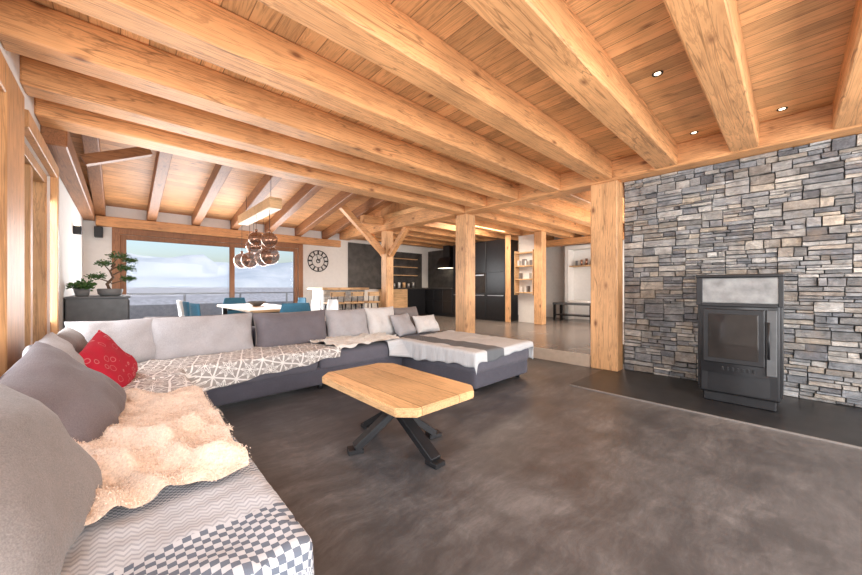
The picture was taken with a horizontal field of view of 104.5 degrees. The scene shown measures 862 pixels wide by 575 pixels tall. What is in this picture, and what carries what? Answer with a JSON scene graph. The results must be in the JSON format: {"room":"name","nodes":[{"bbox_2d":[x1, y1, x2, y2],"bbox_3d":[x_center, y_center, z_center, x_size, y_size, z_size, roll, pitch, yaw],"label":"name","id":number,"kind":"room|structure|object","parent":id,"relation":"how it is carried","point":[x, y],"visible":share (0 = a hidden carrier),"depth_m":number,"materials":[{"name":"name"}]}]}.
{"room":"living room","nodes":[
{"label":"living room","id":0,"kind":"room"},
{"bbox_2d":[0,42,82,333],"bbox_3d":[-2.608,-0.280,1.945,0.150,2.760,11.600,0,0,-43],"label":"wall","id":1,"kind":"structure","parent":0,"point":[70,244],"depth_m":4.02,"materials":[{"name":"white paint"}]},
{"bbox_2d":[0,50,24,376],"bbox_3d":[-1.823,-0.090,1.240,0.040,2.380,2.700,0,0,-43],"label":"trim","id":2,"kind":"structure","parent":1,"relation":"attached to","point":[12,99],"depth_m":1.99,"materials":[{"name":"brown wood"}]},
{"bbox_2d":[25,144,46,347],"bbox_3d":[-3.360,-0.175,2.761,0.100,1.850,1.380,0,0,-43],"label":"window","id":3,"kind":"structure","parent":1,"relation":"in","point":[35,177],"depth_m":3.19,"materials":[{"name":"brown wood"}]},
{"bbox_2d":[25,109,58,333],"bbox_3d":[-3.300,-0.185,2.858,0.080,2.070,1.560,0,0,-43],"label":"trim","id":4,"kind":"structure","parent":1,"relation":"attached to","point":[33,135],"depth_m":3.32,"materials":[{"name":"brown wood"}]},
{"bbox_2d":[40,125,94,220],"bbox_3d":[-4.882,-1.360,4.617,0.160,0.200,4.550,0,0,-43],"label":"wall plate","id":5,"kind":"object","parent":1,"relation":"attached to","point":[59,143],"visible":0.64,"depth_m":3.60,"materials":[{"name":"brown wood"}]},
{"bbox_2d":[73,225,81,234],"bbox_3d":[-5.244,-0.853,4.955,0.090,0.125,0.080,0,0,-43],"label":"wall sconce","id":6,"kind":"object","parent":1,"relation":"attached to","point":[77,230],"visible":1,"depth_m":4.93,"materials":[{"name":"black metal"}]},
{"bbox_2d":[69,132,393,233],"bbox_3d":[-3.068,-2.015,6.433,5.690,0.975,5.000,0,0,-43],"label":"ceiling","id":7,"kind":"structure","parent":0,"point":[127,184],"depth_m":6.25,"materials":[{"name":"wood"}]},
{"bbox_2d":[81,135,105,215],"bbox_3d":[-4.779,-1.865,4.726,0.150,1.007,4.565,0,0,-43],"label":"rafter","id":8,"kind":"object","parent":7,"relation":"attached to","point":[90,144],"visible":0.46,"depth_m":5.12,"materials":[{"name":"brown wood"}]},
{"bbox_2d":[80,147,151,166],"bbox_3d":[-4.101,-1.730,4.380,0.686,0.404,0.120,0,0,-43],"label":"strut","id":9,"kind":"object","parent":7,"relation":"attached to","point":[104,157],"visible":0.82,"depth_m":4.33,"materials":[{"name":"brown wood"}]},
{"bbox_2d":[147,151,172,220],"bbox_3d":[-4.229,-1.865,5.237,0.150,1.007,4.565,0,0,-43],"label":"rafter","id":10,"kind":"object","parent":7,"relation":"attached to","point":[162,160],"visible":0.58,"depth_m":5.47,"materials":[{"name":"brown wood"}]},
{"bbox_2d":[191,164,232,225],"bbox_3d":[-3.680,-1.865,5.748,0.150,1.007,4.565,0,0,-43],"label":"rafter","id":11,"kind":"object","parent":7,"relation":"attached to","point":[219,174],"visible":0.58,"depth_m":6.04,"materials":[{"name":"brown wood"}]},
{"bbox_2d":[230,174,281,229],"bbox_3d":[-3.131,-1.865,6.258,0.150,1.007,4.565,0,0,-43],"label":"rafter","id":12,"kind":"object","parent":7,"relation":"attached to","point":[267,183],"visible":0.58,"depth_m":6.39,"materials":[{"name":"brown wood"}]},
{"bbox_2d":[233,197,281,267],"bbox_3d":[-3.213,-1.238,6.230,0.480,1.735,2.000,0,0,-43],"label":"pendant lamp","id":13,"kind":"object","parent":7,"relation":"hanging from","point":[268,255],"visible":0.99,"depth_m":5.89,"materials":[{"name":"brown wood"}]},
{"bbox_2d":[264,183,322,232],"bbox_3d":[-2.582,-1.865,6.769,0.150,1.007,4.565,0,0,-43],"label":"rafter","id":14,"kind":"object","parent":7,"relation":"attached to","point":[307,191],"visible":0.46,"depth_m":7.09,"materials":[{"name":"brown wood"}]},
{"bbox_2d":[34,97,581,238],"bbox_3d":[0.516,-1.530,6.339,10.410,0.260,0.280,0,0,-43],"label":"beam","id":15,"kind":"structure","parent":7,"relation":"attached to","point":[49,114],"depth_m":3.68,"materials":[{"name":"brown wood"}]},
{"bbox_2d":[518,232,623,249],"bbox_3d":[3.501,-1.310,10.038,0.200,0.180,6.870,0,0,-43],"label":"header beam","id":16,"kind":"structure","parent":15,"relation":"attached to","point":[586,239],"depth_m":9.48,"materials":[{"name":"brown wood"}]},
{"bbox_2d":[294,191,358,235],"bbox_3d":[-2.033,-1.865,7.280,0.150,1.007,4.565,0,0,-43],"label":"rafter","id":17,"kind":"object","parent":7,"relation":"attached to","point":[343,197],"visible":0.58,"depth_m":7.62,"materials":[{"name":"brown wood"}]},
{"bbox_2d":[321,197,387,238],"bbox_3d":[-1.484,-1.865,7.791,0.150,1.007,4.565,0,0,-43],"label":"rafter","id":18,"kind":"object","parent":7,"relation":"attached to","point":[372,203],"visible":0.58,"depth_m":8.07,"materials":[{"name":"brown wood"}]},
{"bbox_2d":[360,215,383,225],"bbox_3d":[-1.412,-1.610,8.015,0.550,0.180,0.180,0,0,-43],"label":"tie beam","id":19,"kind":"structure","parent":7,"relation":"attached to","point":[365,219],"depth_m":7.93,"materials":[{"name":"brown wood"}]},
{"bbox_2d":[339,209,455,240],"bbox_3d":[-1.030,-1.530,8.213,0.280,0.260,4.570,0,0,-43],"label":"girder","id":20,"kind":"object","parent":7,"relation":"attached to","point":[425,216],"visible":0.58,"depth_m":7.62,"materials":[{"name":"brown wood"}]},
{"bbox_2d":[464,104,861,214],"bbox_3d":[3.016,-1.530,3.864,0.280,0.260,6.750,0,0,-43],"label":"girder","id":21,"kind":"object","parent":7,"relation":"attached to","point":[814,125],"visible":0.59,"depth_m":3.67,"materials":[{"name":"brown wood"}]},
{"bbox_2d":[83,206,442,307],"bbox_3d":[-2.688,-0.250,9.893,10.860,2.700,0.150,0,0,-43],"label":"wall","id":22,"kind":"structure","parent":0,"point":[335,275],"depth_m":8.89,"materials":[{"name":"white paint"}]},
{"bbox_2d":[94,226,102,237],"bbox_3d":[-6.295,-1.050,6.327,0.120,0.200,0.160,0,0,-43],"label":"wall speaker","id":23,"kind":"object","parent":22,"relation":"attached to","point":[98,230],"visible":1,"depth_m":6.27,"materials":[{"name":"black metal"}]},
{"bbox_2d":[112,227,302,297],"bbox_3d":[-4.838,-0.035,7.771,3.740,2.270,0.030,0,0,-43],"label":"trim","id":24,"kind":"structure","parent":22,"relation":"attached to","point":[116,232],"depth_m":7.22,"materials":[{"name":"brown wood"}]},
{"bbox_2d":[120,235,297,302],"bbox_3d":[-4.896,0.025,7.833,3.500,2.150,0.100,0,0,-43],"label":"window","id":25,"kind":"structure","parent":22,"relation":"in","point":[123,238],"depth_m":7.89,"materials":[{"name":"brown wood"}]},
{"bbox_2d":[96,215,340,246],"bbox_3d":[-4.497,-1.265,8.027,5.030,0.190,0.120,0,0,-43],"label":"beam","id":26,"kind":"structure","parent":22,"relation":"attached to","point":[104,221],"depth_m":7.30,"materials":[{"name":"brown wood"}]},
{"bbox_2d":[308,250,327,271],"bbox_3d":[-3.151,-0.740,9.334,0.603,0.604,0.024,0,0,-43],"label":"wall clock","id":27,"kind":"object","parent":22,"relation":"attached to","point":[315,250],"visible":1,"depth_m":9.33,"materials":[{"name":"black metal"}]},
{"bbox_2d":[348,242,378,288],"bbox_3d":[-2.082,-0.650,10.335,1.070,1.400,0.030,0,0,-43],"label":"wall panel","id":28,"kind":"object","parent":22,"relation":"attached to","point":[363,259],"visible":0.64,"depth_m":10.29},
{"bbox_2d":[372,202,414,216],"bbox_3d":[-0.682,-2.070,7.854,0.140,0.620,3.570,0,0,-43],"label":"ceiling","id":29,"kind":"structure","parent":0,"point":[394,207],"depth_m":8.01,"materials":[{"name":"brown wood"}]},
{"bbox_2d":[31,0,856,228],"bbox_3d":[1.312,-1.710,5.557,10.910,0.100,11.950,0,0,-43],"label":"ceiling","id":30,"kind":"structure","parent":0,"point":[795,49],"depth_m":2.43,"materials":[{"name":"brown wood"}]},
{"bbox_2d":[20,55,485,208],"bbox_3d":[-1.007,-1.538,4.158,5.210,0.245,0.220,0,0,-43],"label":"ceiling beam","id":31,"kind":"structure","parent":30,"relation":"attached to","point":[38,79],"depth_m":3.06,"materials":[{"name":"wood"}]},
{"bbox_2d":[0,0,517,201],"bbox_3d":[-0.571,-1.538,3.689,5.210,0.245,0.220,0,0,-43],"label":"ceiling beam","id":32,"kind":"structure","parent":30,"relation":"attached to","point":[28,28],"depth_m":2.50,"materials":[{"name":"wood"}]},
{"bbox_2d":[49,0,559,192],"bbox_3d":[-0.094,-1.538,3.177,5.210,0.245,0.220,0,0,-43],"label":"ceiling beam","id":33,"kind":"structure","parent":30,"relation":"attached to","point":[204,30],"depth_m":2.30,"materials":[{"name":"wood"}]},
{"bbox_2d":[357,237,442,248],"bbox_3d":[-0.410,-1.538,11.364,4.920,0.245,0.200,0,0,-43],"label":"ceiling beam","id":34,"kind":"structure","parent":30,"relation":"attached to","point":[379,239],"depth_m":11.23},
{"bbox_2d":[375,234,455,245],"bbox_3d":[0.067,-1.538,10.852,4.920,0.245,0.200,0,0,-43],"label":"ceiling beam","id":35,"kind":"structure","parent":30,"relation":"attached to","point":[410,239],"depth_m":10.49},
{"bbox_2d":[393,230,475,242],"bbox_3d":[0.544,-1.538,10.339,4.920,0.245,0.200,0,0,-43],"label":"ceiling beam","id":36,"kind":"structure","parent":30,"relation":"attached to","point":[410,234],"depth_m":9.64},
{"bbox_2d":[258,0,611,181],"bbox_3d":[0.383,-1.538,2.664,5.210,0.245,0.220,0,0,-43],"label":"ceiling beam","id":37,"kind":"structure","parent":30,"relation":"attached to","point":[377,31],"depth_m":2.26,"materials":[{"name":"wood"}]},
{"bbox_2d":[400,226,496,241],"bbox_3d":[1.020,-1.538,9.827,4.920,0.245,0.200,0,0,-43],"label":"ceiling beam","id":38,"kind":"structure","parent":30,"relation":"attached to","point":[416,229],"depth_m":8.95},
{"bbox_2d":[417,222,518,242],"bbox_3d":[1.497,-1.538,9.314,4.920,0.245,0.200,0,0,-43],"label":"ceiling beam","id":39,"kind":"structure","parent":30,"relation":"attached to","point":[437,225],"depth_m":8.89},
{"bbox_2d":[440,218,553,240],"bbox_3d":[1.974,-1.538,8.802,4.920,0.245,0.200,0,0,-43],"label":"ceiling beam","id":40,"kind":"structure","parent":30,"relation":"attached to","point":[480,225],"depth_m":8.44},
{"bbox_2d":[489,205,590,235],"bbox_3d":[2.907,-1.538,7.798,4.920,0.245,0.220,0,0,-43],"label":"ceiling beam","id":41,"kind":"structure","parent":30,"relation":"attached to","point":[518,212],"depth_m":7.26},
{"bbox_2d":[462,0,677,168],"bbox_3d":[0.856,-1.538,2.155,5.210,0.245,0.230,0,0,-43],"label":"ceiling beam","id":42,"kind":"structure","parent":30,"relation":"attached to","point":[549,33],"depth_m":2.20,"materials":[{"name":"wood"}]},
{"bbox_2d":[519,198,623,231],"bbox_3d":[3.343,-1.538,7.330,4.920,0.245,0.220,0,0,-43],"label":"ceiling beam","id":43,"kind":"structure","parent":30,"relation":"attached to","point":[554,207],"depth_m":6.48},
{"bbox_2d":[558,190,623,222],"bbox_3d":[3.820,-1.538,6.817,4.920,0.245,0.220,0,0,-43],"label":"ceiling beam","id":44,"kind":"structure","parent":30,"relation":"attached to","point":[583,199],"depth_m":5.49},
{"bbox_2d":[652,70,662,76],"bbox_3d":[1.756,-1.656,2.590,0.076,0.006,0.076,0,0,-43],"label":"recessed light","id":45,"kind":"object","parent":30,"relation":"in","point":[660,72],"depth_m":2.58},
{"bbox_2d":[663,0,758,151],"bbox_3d":[1.316,-1.538,1.661,5.210,0.245,0.220,0,0,-43],"label":"ceiling beam","id":46,"kind":"structure","parent":30,"relation":"attached to","point":[710,33],"depth_m":2.11,"materials":[{"name":"wood"}]},
{"bbox_2d":[776,107,787,111],"bbox_3d":[3.261,-1.656,3.102,0.076,0.006,0.076,0,0,-43],"label":"recessed light","id":47,"kind":"object","parent":30,"relation":"in","point":[783,108],"depth_m":3.11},
{"bbox_2d":[833,0,861,129],"bbox_3d":[1.786,-1.538,1.156,5.210,0.245,0.220,0,0,-43],"label":"ceiling beam","id":48,"kind":"structure","parent":30,"relation":"attached to","point":[847,102],"depth_m":2.36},
{"bbox_2d":[419,315,623,363],"bbox_3d":[1.724,1.090,9.122,5.450,0.320,7.290,0,0,-43],"label":"floor","id":49,"kind":"structure","parent":0,"point":[570,335],"depth_m":7.06,"materials":[{"name":"beige tile"}]},
{"bbox_2d":[381,230,392,306],"bbox_3d":[-1.086,-0.235,8.318,0.220,2.330,0.220,0,0,-43],"label":"timber post","id":50,"kind":"object","parent":49,"relation":"on","point":[386,236],"visible":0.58,"depth_m":8.23,"materials":[{"name":"brown wood"}]},
{"bbox_2d":[339,205,384,254],"bbox_3d":[-1.617,-1.365,7.824,1.261,1.113,0.140,0,0,-43],"label":"brace","id":51,"kind":"object","parent":50,"relation":"attached to","point":[344,209],"visible":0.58,"depth_m":7.77,"materials":[{"name":"brown wood"}]},
{"bbox_2d":[388,227,409,256],"bbox_3d":[-0.776,-1.100,7.985,0.120,0.680,0.723,0,0,-43],"label":"brace","id":52,"kind":"object","parent":50,"relation":"attached to","point":[405,230],"visible":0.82,"depth_m":7.93,"materials":[{"name":"brown wood"}]},
{"bbox_2d":[377,239,517,321],"bbox_3d":[0.974,-0.195,10.610,3.880,2.250,3.770,0,0,-43],"label":"kitchen cabinets","id":53,"kind":"object","parent":49,"relation":"on","point":[439,299],"visible":0.78,"depth_m":10.40,"materials":[{"name":"black wood"}]},
{"bbox_2d":[393,282,413,287],"bbox_3d":[-0.978,-0.089,11.109,1.078,0.194,0.098,0,0,-43],"label":"kitchen utensils","id":54,"kind":"object","parent":53,"relation":"in","point":[403,284],"visible":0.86,"depth_m":11.16,"materials":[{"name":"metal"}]},
{"bbox_2d":[434,245,452,268],"bbox_3d":[0.489,-1.022,11.176,0.440,0.756,0.700,0,0,-43],"label":"range hood","id":55,"kind":"object","parent":53,"relation":"attached to","point":[446,262],"visible":0.83,"depth_m":11.12,"materials":[{"name":"black"}]},
{"bbox_2d":[456,213,474,332],"bbox_3d":[0.666,-0.235,6.479,0.280,2.330,0.280,0,0,-43],"label":"timber post","id":56,"kind":"object","parent":49,"relation":"on","point":[465,223],"visible":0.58,"depth_m":6.37,"materials":[{"name":"brown wood"}]},
{"bbox_2d":[505,235,510,322],"bbox_3d":[2.056,-0.235,8.912,0.050,2.330,0.150,0,0,-43],"label":"timber post","id":57,"kind":"object","parent":49,"relation":"on","point":[507,237],"visible":0.98,"depth_m":8.87,"materials":[{"name":"brown wood"}]},
{"bbox_2d":[534,231,545,324],"bbox_3d":[2.745,-0.235,8.413,0.220,2.330,0.220,0,0,-43],"label":"timber post","id":58,"kind":"object","parent":49,"relation":"on","point":[540,236],"visible":0.98,"depth_m":8.32,"materials":[{"name":"brown wood"}]},
{"bbox_2d":[533,347,590,366],"bbox_3d":[1.426,1.014,5.430,0.015,0.172,2.270,0,0,-43],"label":"step edge","id":59,"kind":"object","parent":49,"relation":"attached to","point":[567,357],"visible":0.42,"depth_m":4.88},
{"bbox_2d":[553,300,590,322],"bbox_3d":[3.996,0.644,9.248,0.450,0.572,1.100,0,0,-43],"label":"bench","id":60,"kind":"object","parent":49,"relation":"on","point":[570,302],"visible":0.79,"depth_m":9.21,"materials":[{"name":"black metal"}]},
{"bbox_2d":[565,244,590,318],"bbox_3d":[4.515,-0.135,9.424,0.350,2.130,1.350,0,0,-43],"label":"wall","id":61,"kind":"structure","parent":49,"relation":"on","point":[569,250],"depth_m":9.76,"materials":[{"name":"white paint"}]},
{"bbox_2d":[519,234,533,322],"bbox_3d":[2.640,-0.235,8.930,0.130,2.330,0.600,0,0,-43],"label":"wall","id":62,"kind":"structure","parent":0,"point":[526,242],"depth_m":8.93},
{"bbox_2d":[514,249,533,294],"bbox_3d":[2.502,-0.390,8.828,0.210,1.180,0.560,0,0,-43],"label":"wall shelf","id":63,"kind":"object","parent":62,"relation":"attached to","point":[518,276],"depth_m":8.87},
{"bbox_2d":[214,358,861,574],"bbox_3d":[-0.482,1.175,3.888,6.010,0.150,11.950,0,0,-43],"label":"floor","id":64,"kind":"structure","parent":0,"point":[541,474],"depth_m":1.83,"materials":[{"name":"concrete"}]},
{"bbox_2d":[64,294,130,321],"bbox_3d":[-4.709,0.608,4.770,0.601,0.985,1.440,0,0,-43],"label":"sideboard","id":65,"kind":"object","parent":64,"relation":"on","point":[91,307],"visible":0.37,"depth_m":4.25,"materials":[{"name":"metal"}]},
{"bbox_2d":[65,278,96,296],"bbox_3d":[-4.483,-0.004,4.281,0.295,0.238,0.276,0,0,-43],"label":"potted plant","id":66,"kind":"object","parent":65,"relation":"on","point":[82,288],"visible":0.99,"depth_m":4.25,"materials":[{"name":"green plant"}]},
{"bbox_2d":[83,251,138,295],"bbox_3d":[-4.318,-0.194,4.524,0.545,0.617,0.283,0,0,-43],"label":"bonsai tree","id":67,"kind":"object","parent":65,"relation":"on","point":[102,292],"visible":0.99,"depth_m":4.51,"materials":[{"name":"green plant"}]},
{"bbox_2d":[177,300,183,315],"bbox_3d":[-4.383,0.665,6.166,0.500,0.875,0.500,0,0,-43],"label":"dining chair","id":68,"kind":"object","parent":64,"relation":"on","point":[179,302],"visible":0.3,"depth_m":5.90,"materials":[{"name":"white plastic"}]},
{"bbox_2d":[182,301,189,315],"bbox_3d":[-3.873,0.665,5.617,0.500,0.875,0.500,0,0,-43],"label":"dining chair","id":69,"kind":"object","parent":64,"relation":"on","point":[186,307],"visible":0.25,"depth_m":5.35,"materials":[{"name":"blue fabric"}]},
{"bbox_2d":[189,303,200,315],"bbox_3d":[-3.325,0.665,5.029,0.500,0.875,0.500,0,0,41],"label":"dining chair","id":70,"kind":"object","parent":64,"relation":"on","point":[194,308],"visible":0.16,"depth_m":4.78,"materials":[{"name":"blue fabric"}]},
{"bbox_2d":[223,297,245,313],"bbox_3d":[-4.316,0.665,7.430,0.500,0.875,0.500,0,0,-43],"label":"dining chair","id":71,"kind":"object","parent":64,"relation":"on","point":[236,300],"visible":0.18,"depth_m":7.59,"materials":[{"name":"blue fabric"}]},
{"bbox_2d":[217,303,280,325],"bbox_3d":[-3.240,0.725,6.273,0.900,0.750,2.400,0,0,-43],"label":"dining table","id":72,"kind":"object","parent":64,"relation":"on","point":[264,308],"visible":0.32,"depth_m":5.84,"materials":[{"name":"white wood"}]},
{"bbox_2d":[247,301,265,305],"bbox_3d":[-3.308,0.305,6.346,0.320,0.090,0.320,0,0,-43],"label":"fruit bowl","id":73,"kind":"object","parent":72,"relation":"on","point":[254,303],"visible":0.97,"depth_m":6.25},
{"bbox_2d":[279,303,310,312],"bbox_3d":[-2.130,0.665,5.080,0.500,0.875,0.500,0,0,-43],"label":"dining chair","id":74,"kind":"object","parent":64,"relation":"on","point":[285,307],"visible":0.1,"depth_m":4.88,"materials":[{"name":"blue fabric"}]},
{"bbox_2d":[298,297,305,302],"bbox_3d":[-3.051,0.665,7.405,0.500,0.875,0.500,0,0,-43],"label":"dining chair","id":75,"kind":"object","parent":64,"relation":"on","point":[300,300],"visible":0.12,"depth_m":7.60,"materials":[{"name":"blue fabric"}]},
{"bbox_2d":[311,298,321,310],"bbox_3d":[-2.540,0.665,6.856,0.500,0.875,0.500,0,0,-43],"label":"dining chair","id":76,"kind":"object","parent":64,"relation":"on","point":[316,302],"visible":0.28,"depth_m":7.04,"materials":[{"name":"white plastic"}]},
{"bbox_2d":[325,299,338,320],"bbox_3d":[-2.029,0.665,6.307,0.500,0.875,0.500,0,0,-43],"label":"dining chair","id":77,"kind":"object","parent":64,"relation":"on","point":[332,304],"visible":0.2,"depth_m":6.48,"materials":[{"name":"white plastic"}]},
{"bbox_2d":[323,292,344,309],"bbox_3d":[-2.202,0.601,7.580,0.448,1.002,0.448,0,0,-43],"label":"bar stool","id":78,"kind":"object","parent":64,"relation":"on","point":[332,294],"visible":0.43,"depth_m":7.45,"materials":[{"name":"brown wood"}]},
{"bbox_2d":[307,288,368,309],"bbox_3d":[-2.362,0.550,8.537,1.270,1.100,0.880,0,0,-43],"label":"breakfast bar","id":79,"kind":"object","parent":64,"relation":"on","point":[317,292],"visible":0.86,"depth_m":8.13,"materials":[{"name":"white paint"}]},
{"bbox_2d":[324,290,364,309],"bbox_3d":[-2.144,0.580,8.347,1.104,1.030,0.053,0,0,-43],"label":"cladding","id":80,"kind":"object","parent":79,"relation":"attached to","point":[347,297],"visible":0.3,"depth_m":8.36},
{"bbox_2d":[344,292,363,309],"bbox_3d":[-1.836,0.601,7.920,0.448,1.002,0.448,0,0,-43],"label":"bar stool","id":81,"kind":"object","parent":64,"relation":"on","point":[357,294],"visible":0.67,"depth_m":7.78,"materials":[{"name":"brown wood"}]},
{"bbox_2d":[204,321,528,406],"bbox_3d":[-0.620,0.778,3.009,4.200,0.643,3.518,0,0,-43],"label":"sectional sofa","id":82,"kind":"object","parent":64,"relation":"on","point":[514,364],"visible":0.21,"depth_m":3.59,"materials":[{"name":"fabric"}]},
{"bbox_2d":[0,383,102,574],"bbox_3d":[-1.074,0.489,0.816,0.359,0.536,0.770,0,0,-35],"label":"throw pillow","id":83,"kind":"object","parent":82,"relation":"on","point":[49,482],"visible":0.92,"depth_m":0.80,"materials":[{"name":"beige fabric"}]},
{"bbox_2d":[22,332,86,366],"bbox_3d":[-2.127,0.500,1.928,0.264,0.439,0.620,0,0,-43],"label":"cushion","id":84,"kind":"object","parent":82,"relation":"on","point":[51,338],"visible":0.23,"depth_m":1.94,"materials":[{"name":"grey fabric"}]},
{"bbox_2d":[0,341,126,442],"bbox_3d":[-1.657,0.521,1.516,0.376,0.509,0.758,0,0,-36],"label":"throw pillow","id":85,"kind":"object","parent":82,"relation":"on","point":[86,401],"visible":0.66,"depth_m":1.44,"materials":[{"name":"grey fabric"}]},
{"bbox_2d":[56,326,87,353],"bbox_3d":[-2.551,0.510,2.408,0.258,0.420,0.700,0,0,-43],"label":"cushion","id":86,"kind":"object","parent":82,"relation":"on","point":[74,337],"visible":0.3,"depth_m":2.30,"materials":[{"name":"beige fabric"}]},
{"bbox_2d":[79,330,137,387],"bbox_3d":[-2.189,0.531,2.277,0.239,0.462,0.515,0,0,-32],"label":"throw pillow","id":87,"kind":"object","parent":82,"relation":"on","point":[101,354],"visible":0.7,"depth_m":2.23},
{"bbox_2d":[64,317,155,362],"bbox_3d":[-2.729,0.500,2.908,0.262,0.446,0.620,0,0,39],"label":"cushion","id":88,"kind":"object","parent":82,"relation":"on","point":[134,337],"visible":0.44,"depth_m":2.91,"materials":[{"name":"grey fabric"}]},
{"bbox_2d":[123,374,191,392],"bbox_3d":[-1.983,0.704,2.248,0.720,0.105,0.658,0,0,33],"label":"throw","id":89,"kind":"object","parent":82,"relation":"on","point":[165,384],"visible":0.32,"depth_m":2.28,"materials":[{"name":"fabric"}]},
{"bbox_2d":[74,384,251,525],"bbox_3d":[-1.293,0.624,1.480,0.686,0.152,1.452,0,0,-43],"label":"throw","id":90,"kind":"object","parent":82,"relation":"on","point":[176,437],"visible":0.73,"depth_m":1.23,"materials":[{"name":"fur"}]},
{"bbox_2d":[60,435,313,574],"bbox_3d":[-0.949,0.831,0.955,0.860,0.370,1.032,0,0,-43],"label":"throw blanket","id":91,"kind":"object","parent":82,"relation":"on","point":[236,523],"visible":0.47,"depth_m":0.88,"materials":[{"name":"fabric"}]},
{"bbox_2d":[144,312,253,359],"bbox_3d":[-2.279,0.500,3.357,0.928,0.457,0.305,0,0,-43],"label":"cushion","id":92,"kind":"object","parent":82,"relation":"on","point":[180,336],"visible":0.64,"depth_m":3.26,"materials":[{"name":"grey fabric"}]},
{"bbox_2d":[131,342,340,391],"bbox_3d":[-1.827,0.756,3.203,0.778,0.225,1.809,0,0,40],"label":"throw","id":93,"kind":"object","parent":82,"relation":"on","point":[209,371],"visible":0.88,"depth_m":3.05,"materials":[{"name":"patterned woven fabric"}]},
{"bbox_2d":[252,309,326,346],"bbox_3d":[-1.632,0.500,3.954,0.868,0.438,0.299,0,0,-43],"label":"cushion","id":94,"kind":"object","parent":82,"relation":"on","point":[284,328],"visible":0.74,"depth_m":3.83,"materials":[{"name":"grey fabric"}]},
{"bbox_2d":[325,308,368,336],"bbox_3d":[-1.102,0.500,4.444,0.620,0.426,0.275,0,0,-43],"label":"cushion","id":95,"kind":"object","parent":82,"relation":"on","point":[353,322],"visible":0.7,"depth_m":4.34,"materials":[{"name":"grey fabric"}]},
{"bbox_2d":[309,332,398,348],"bbox_3d":[-0.952,0.649,4.176,1.094,0.114,0.708,0,0,-43],"label":"fur throw","id":96,"kind":"object","parent":82,"relation":"on","point":[341,341],"visible":0.92,"depth_m":4.01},
{"bbox_2d":[364,306,396,334],"bbox_3d":[-0.702,0.490,4.792,0.500,0.421,0.248,0,0,-43],"label":"cushion","id":97,"kind":"object","parent":82,"relation":"on","point":[378,319],"visible":0.72,"depth_m":4.70,"materials":[{"name":"white fabric"}]},
{"bbox_2d":[390,313,415,336],"bbox_3d":[-0.397,0.540,4.864,0.224,0.313,0.420,0,0,30],"label":"throw pillow","id":98,"kind":"object","parent":82,"relation":"on","point":[402,324],"visible":1,"depth_m":4.75,"materials":[{"name":"grey fabric"}]},
{"bbox_2d":[393,306,418,331],"bbox_3d":[-0.375,0.500,5.131,0.500,0.401,0.243,0,0,-43],"label":"cushion","id":99,"kind":"object","parent":82,"relation":"on","point":[412,311],"visible":0.36,"depth_m":5.10,"materials":[{"name":"beige fabric"}]},
{"bbox_2d":[413,315,439,332],"bbox_3d":[-0.067,0.554,5.093,0.440,0.254,0.208,0,0,-43],"label":"throw pillow","id":100,"kind":"object","parent":82,"relation":"on","point":[427,323],"visible":1,"depth_m":5.01,"materials":[{"name":"white fabric"}]},
{"bbox_2d":[384,330,533,374],"bbox_3d":[0.340,0.766,4.163,1.354,0.241,1.430,0,0,-43],"label":"striped throw blanket","id":101,"kind":"object","parent":82,"relation":"on","point":[465,349],"visible":0.98,"depth_m":3.92,"materials":[{"name":"fabric"}]},
{"bbox_2d":[362,292,379,307],"bbox_3d":[-1.507,0.601,8.227,0.448,1.002,0.448,0,0,-43],"label":"bar stool","id":102,"kind":"object","parent":64,"relation":"on","point":[369,293],"visible":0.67,"depth_m":8.06,"materials":[{"name":"brown wood"}]},
{"bbox_2d":[322,363,473,469],"bbox_3d":[-0.248,0.875,2.351,0.679,0.450,1.060,0,0,-43],"label":"coffee table","id":103,"kind":"object","parent":64,"relation":"on","point":[406,394],"visible":1,"depth_m":2.19,"materials":[{"name":"brown wood"}]},
{"bbox_2d":[591,180,622,370],"bbox_3d":[2.371,-0.150,4.513,0.220,2.500,0.340,0,0,-43],"label":"timber post","id":104,"kind":"object","parent":64,"relation":"on","point":[606,197],"visible":0.98,"depth_m":4.42,"materials":[{"name":"brown wood"}]},
{"bbox_2d":[569,369,861,448],"bbox_3d":[3.441,1.093,2.593,1.190,0.013,4.270,0,0,-43],"label":"hearth slab","id":105,"kind":"object","parent":64,"relation":"on","point":[828,422],"visible":0.8,"depth_m":3.03,"materials":[{"name":"black stone"}]},
{"bbox_2d":[696,273,784,411],"bbox_3d":[3.041,0.483,3.280,0.799,1.210,0.596,0,0,-43],"label":"stove","id":106,"kind":"object","parent":105,"relation":"on","point":[741,316],"visible":1,"depth_m":3.02,"materials":[{"name":"black metal"}]},
{"bbox_2d":[518,235,623,321],"bbox_3d":[3.728,-0.365,10.638,0.150,2.590,7.500,0,0,-43],"label":"wall","id":107,"kind":"structure","parent":0,"point":[555,256],"depth_m":10.19,"materials":[{"name":"white paint"}]},
{"bbox_2d":[624,134,861,407],"bbox_3d":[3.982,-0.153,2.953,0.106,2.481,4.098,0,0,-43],"label":"stone wall","id":108,"kind":"structure","parent":0,"point":[826,176],"depth_m":3.46,"materials":[{"name":"stone"}]},
{"label":"outside","id":109,"kind":"structure","parent":0,"visible":0},
{"bbox_2d":[126,253,292,287],"bbox_3d":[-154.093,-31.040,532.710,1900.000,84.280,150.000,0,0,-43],"label":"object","id":110,"kind":"object","parent":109,"point":[185,271],"visible":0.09,"depth_m":404.10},
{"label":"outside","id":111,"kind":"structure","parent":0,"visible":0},
{"bbox_2d":[126,288,292,304],"bbox_3d":[-22.646,2.050,39.028,60.000,4.100,20.000,0,0,-43],"label":"neighbouring roof","id":112,"kind":"structure","parent":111,"point":[268,297],"depth_m":34.76,"materials":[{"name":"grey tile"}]},
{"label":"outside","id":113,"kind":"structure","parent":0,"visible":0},
{"bbox_2d":[126,292,292,318],"bbox_3d":[-6.189,0.775,8.856,9.000,1.250,3.000,0,0,-43],"label":"railing","id":114,"kind":"object","parent":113,"point":[166,310],"visible":0.17,"depth_m":9.53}
]}

